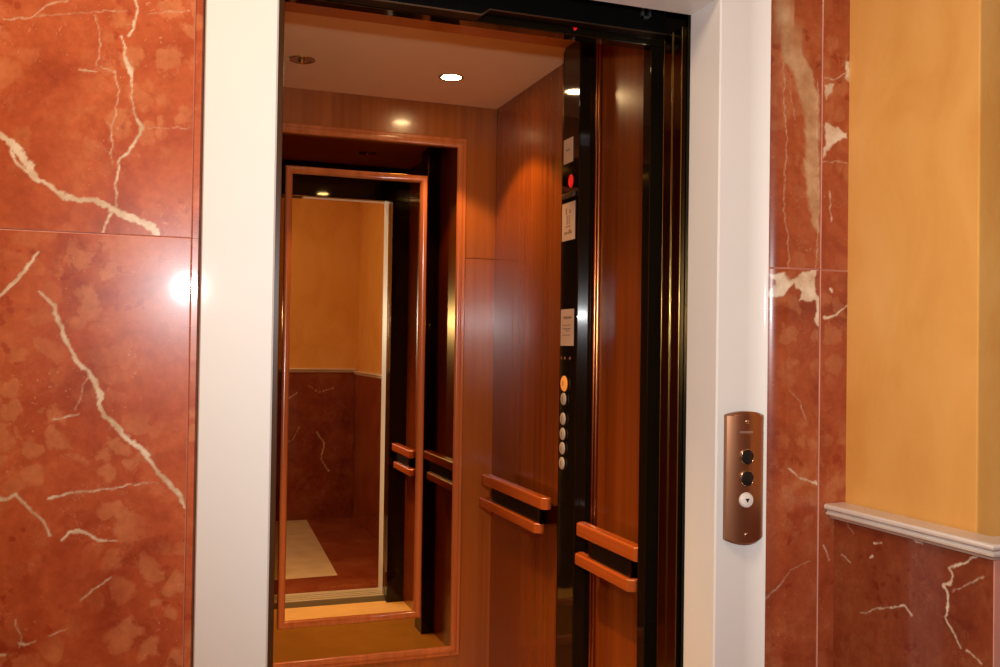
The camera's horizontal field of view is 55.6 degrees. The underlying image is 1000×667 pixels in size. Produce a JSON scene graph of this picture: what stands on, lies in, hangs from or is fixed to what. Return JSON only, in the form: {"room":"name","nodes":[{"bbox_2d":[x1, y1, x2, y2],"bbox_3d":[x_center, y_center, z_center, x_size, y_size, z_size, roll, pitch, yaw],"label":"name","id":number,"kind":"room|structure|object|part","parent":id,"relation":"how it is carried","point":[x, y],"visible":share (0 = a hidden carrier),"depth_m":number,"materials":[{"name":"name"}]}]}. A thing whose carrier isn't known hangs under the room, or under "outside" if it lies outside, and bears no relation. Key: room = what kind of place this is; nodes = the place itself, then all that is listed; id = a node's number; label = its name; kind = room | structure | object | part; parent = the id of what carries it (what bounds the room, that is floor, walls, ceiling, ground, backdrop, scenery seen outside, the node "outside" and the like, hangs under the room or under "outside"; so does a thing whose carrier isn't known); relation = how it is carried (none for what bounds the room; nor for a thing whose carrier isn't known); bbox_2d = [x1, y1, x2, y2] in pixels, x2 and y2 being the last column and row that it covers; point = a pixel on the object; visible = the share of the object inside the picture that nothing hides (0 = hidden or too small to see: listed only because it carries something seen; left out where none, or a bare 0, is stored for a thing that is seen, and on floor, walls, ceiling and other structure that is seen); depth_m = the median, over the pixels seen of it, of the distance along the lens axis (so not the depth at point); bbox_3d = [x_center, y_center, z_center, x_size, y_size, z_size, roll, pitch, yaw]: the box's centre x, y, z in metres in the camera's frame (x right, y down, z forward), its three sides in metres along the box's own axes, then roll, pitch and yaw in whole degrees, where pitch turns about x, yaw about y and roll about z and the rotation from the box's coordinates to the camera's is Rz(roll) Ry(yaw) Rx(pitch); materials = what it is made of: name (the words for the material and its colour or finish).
{"room":"elevator lobby","nodes":[
{"label":"elevator lobby","id":0,"kind":"room"},
{"bbox_2d":[0,0,849,666],"bbox_3d":[-0.116,-0.090,1.870,4.292,2.784,0.116,1,-1,-20],"label":"wall","id":1,"kind":"structure","parent":0,"point":[95,328],"depth_m":1.61,"materials":[{"name":"red stone"}]},
{"bbox_2d":[183,0,203,666],"bbox_3d":[-0.536,-0.070,1.664,0.013,2.726,0.014,1,-1,-20],"label":"trim","id":2,"kind":"structure","parent":1,"relation":"attached to","point":[199,39],"depth_m":1.66,"materials":[{"name":"red stone"}]},
{"bbox_2d":[192,0,770,666],"bbox_3d":[-0.017,0.220,1.961,1.171,2.239,0.267,1,-1,-20],"label":"door frame","id":3,"kind":"structure","parent":1,"relation":"attached to","point":[729,62],"depth_m":2.01,"materials":[{"name":"white metal"}]},
{"bbox_3d":[-0.451,0.288,1.857,0.020,2.006,0.046,1,-1,-20],"label":"strike post","id":4,"kind":"part","parent":3,"relation":"part of","materials":[{"name":"white metal"}]},
{"bbox_2d":[723,411,763,543],"bbox_3d":[0.522,0.305,2.012,0.092,0.280,0.030,1,-1,-20],"label":"panel","id":5,"kind":"object","parent":3,"relation":"attached to","point":[743,430],"visible":1,"depth_m":2.00,"materials":[{"name":"brown metal"}]},
{"bbox_2d":[657,32,672,666],"bbox_3d":[0.607,0.310,2.277,0.488,2.005,0.041,1,-1,-20],"label":"sliding door","id":6,"kind":"structure","parent":1,"relation":"in","point":[668,40],"depth_m":2.20,"materials":[{"name":"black metal"}]},
{"bbox_2d":[666,26,687,666],"bbox_3d":[0.621,0.309,2.237,0.488,2.005,0.042,1,-1,-20],"label":"sliding door","id":7,"kind":"structure","parent":1,"relation":"in","point":[680,36],"depth_m":2.15,"materials":[{"name":"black metal"}]},
{"bbox_2d":[283,0,687,666],"bbox_3d":[-0.297,0.234,2.741,1.116,2.250,1.387,1,-1,-20],"label":"car","id":8,"kind":"object","parent":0,"point":[373,68],"visible":0.42,"depth_m":3.04,"materials":[{"name":"brown wood"}]},
{"bbox_2d":[288,55,314,63],"bbox_3d":[-0.621,-0.852,2.969,0.084,0.013,0.084,1,-1,-20],"label":"recessed light","id":9,"kind":"object","parent":8,"relation":"attached to","point":[299,59],"visible":1,"depth_m":2.96,"materials":[{"name":"gold metal"}]},
{"bbox_2d":[273,122,466,666],"bbox_3d":[-0.515,0.222,3.351,0.813,1.900,0.022,1,-1,-20],"label":"wall mirror","id":10,"kind":"object","parent":8,"relation":"attached to","point":[373,246],"visible":0.81,"depth_m":3.38,"materials":[{"name":"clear mirror"}]},
{"bbox_3d":[-0.513,0.222,3.349,0.507,1.597,0.017,1,-1,-20],"label":"frame","id":11,"kind":"part","parent":10,"relation":"part of","materials":[{"name":"wood"}]},
{"bbox_3d":[-0.516,0.222,3.358,0.498,1.588,0.001,1,-1,-20],"label":"clear glass","id":12,"kind":"part","parent":10,"relation":"part of","materials":[{"name":"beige mirror"}]},
{"bbox_3d":[-0.526,0.234,3.378,1.093,2.169,0.035,1,-1,-20],"label":"panel","id":13,"kind":"part","parent":8,"relation":"part of","materials":[{"name":"brown wood"}]},
{"bbox_3d":[-0.378,-0.871,3.030,1.093,0.035,0.786,1,-1,-20],"label":"ceiling panel","id":14,"kind":"part","parent":8,"relation":"part of","materials":[{"name":"white paint"}]},
{"bbox_2d":[439,73,463,80],"bbox_3d":[-0.162,-0.847,3.139,0.084,0.004,0.084,1,-1,-20],"label":"recessed light","id":15,"kind":"object","parent":8,"relation":"attached to","point":[449,76],"visible":1,"depth_m":3.14,"materials":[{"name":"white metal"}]},
{"bbox_2d":[480,474,557,533],"bbox_3d":[0.062,0.560,3.155,0.080,0.118,0.601,1,-1,-20],"label":"handrail","id":16,"kind":"object","parent":8,"relation":"attached to","point":[526,508],"visible":0.97,"depth_m":3.06,"materials":[{"name":"brown wood"}]},
{"bbox_3d":[0.215,0.238,2.917,0.035,2.169,1.334,1,-1,-20],"label":"panel","id":17,"kind":"part","parent":8,"relation":"part of","materials":[{"name":"brown wood"}]},
{"bbox_2d":[555,41,602,666],"bbox_3d":[0.223,0.236,2.747,0.068,2.168,0.151,1,-1,-20],"label":"control panel","id":18,"kind":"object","parent":8,"relation":"on","point":[583,61],"depth_m":2.71,"materials":[{"name":"black metal"}]},
{"bbox_3d":[0.196,-0.018,2.762,0.002,0.107,0.090,1,-1,-20],"label":"notice plate","id":19,"kind":"part","parent":18,"relation":"part of","materials":[{"name":"paper"}]},
{"bbox_2d":[562,316,571,335],"bbox_3d":[0.195,-0.022,2.760,0.001,0.056,0.066,1,-1,-20],"label":"print","id":20,"kind":"object","parent":18,"relation":"attached to","point":[566,320],"depth_m":2.76},
{"bbox_2d":[564,208,571,234],"bbox_3d":[0.199,-0.329,2.766,0.001,0.076,0.054,1,-1,-20],"label":"print","id":21,"kind":"object","parent":18,"relation":"attached to","point":[567,211],"depth_m":2.77},
{"bbox_3d":[0.200,-0.327,2.767,0.002,0.111,0.090,1,-1,-20],"label":"notice plate","id":22,"kind":"part","parent":18,"relation":"part of","materials":[{"name":"paper"}]},
{"bbox_3d":[0.200,-0.535,2.777,0.002,0.072,0.065,1,-1,-20],"label":"notice plate","id":23,"kind":"part","parent":18,"relation":"part of","materials":[{"name":"paper"}]},
{"bbox_2d":[562,190,575,199],"bbox_3d":[0.200,-0.403,2.760,0.009,0.016,0.087,1,-1,-20],"label":"label","id":24,"kind":"object","parent":18,"relation":"attached to","point":[566,194],"depth_m":2.76,"materials":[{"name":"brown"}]},
{"bbox_2d":[575,521,637,591],"bbox_3d":[0.303,0.581,2.482,0.080,0.118,0.371,1,-1,-20],"label":"handrail","id":25,"kind":"object","parent":8,"relation":"attached to","point":[613,558],"visible":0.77,"depth_m":2.44,"materials":[{"name":"brown wood"}]},
{"bbox_3d":[0.396,0.316,2.280,0.122,1.999,0.037,1,-1,-20],"label":"post","id":26,"kind":"part","parent":8,"relation":"part of","materials":[{"name":"brown metal"}]},
{"bbox_2d":[764,0,821,666],"bbox_3d":[0.638,-0.046,2.095,0.143,2.726,0.032,1,-1,-14],"label":"wall","id":27,"kind":"structure","parent":0,"point":[793,294],"depth_m":2.08,"materials":[{"name":"red stone"}]},
{"bbox_2d":[846,0,999,536],"bbox_3d":[1.345,-0.064,2.182,1.098,2.784,0.437,1,-1,-20],"label":"wall","id":28,"kind":"structure","parent":0,"point":[923,394],"depth_m":1.92,"materials":[{"name":"paint"}]},
{"bbox_2d":[824,502,999,559],"bbox_3d":[1.339,0.402,2.084,1.158,0.034,0.455,1,-1,-20],"label":"trim","id":29,"kind":"structure","parent":28,"relation":"attached to","point":[984,546],"depth_m":1.86,"materials":[{"name":"stone"}]},
{"bbox_2d":[833,519,999,666],"bbox_3d":[0.824,0.862,1.908,0.030,0.909,0.430,1,-1,-20],"label":"wall","id":30,"kind":"structure","parent":28,"relation":"attached to","point":[899,601],"depth_m":1.89,"materials":[{"name":"red stone"}]}
]}

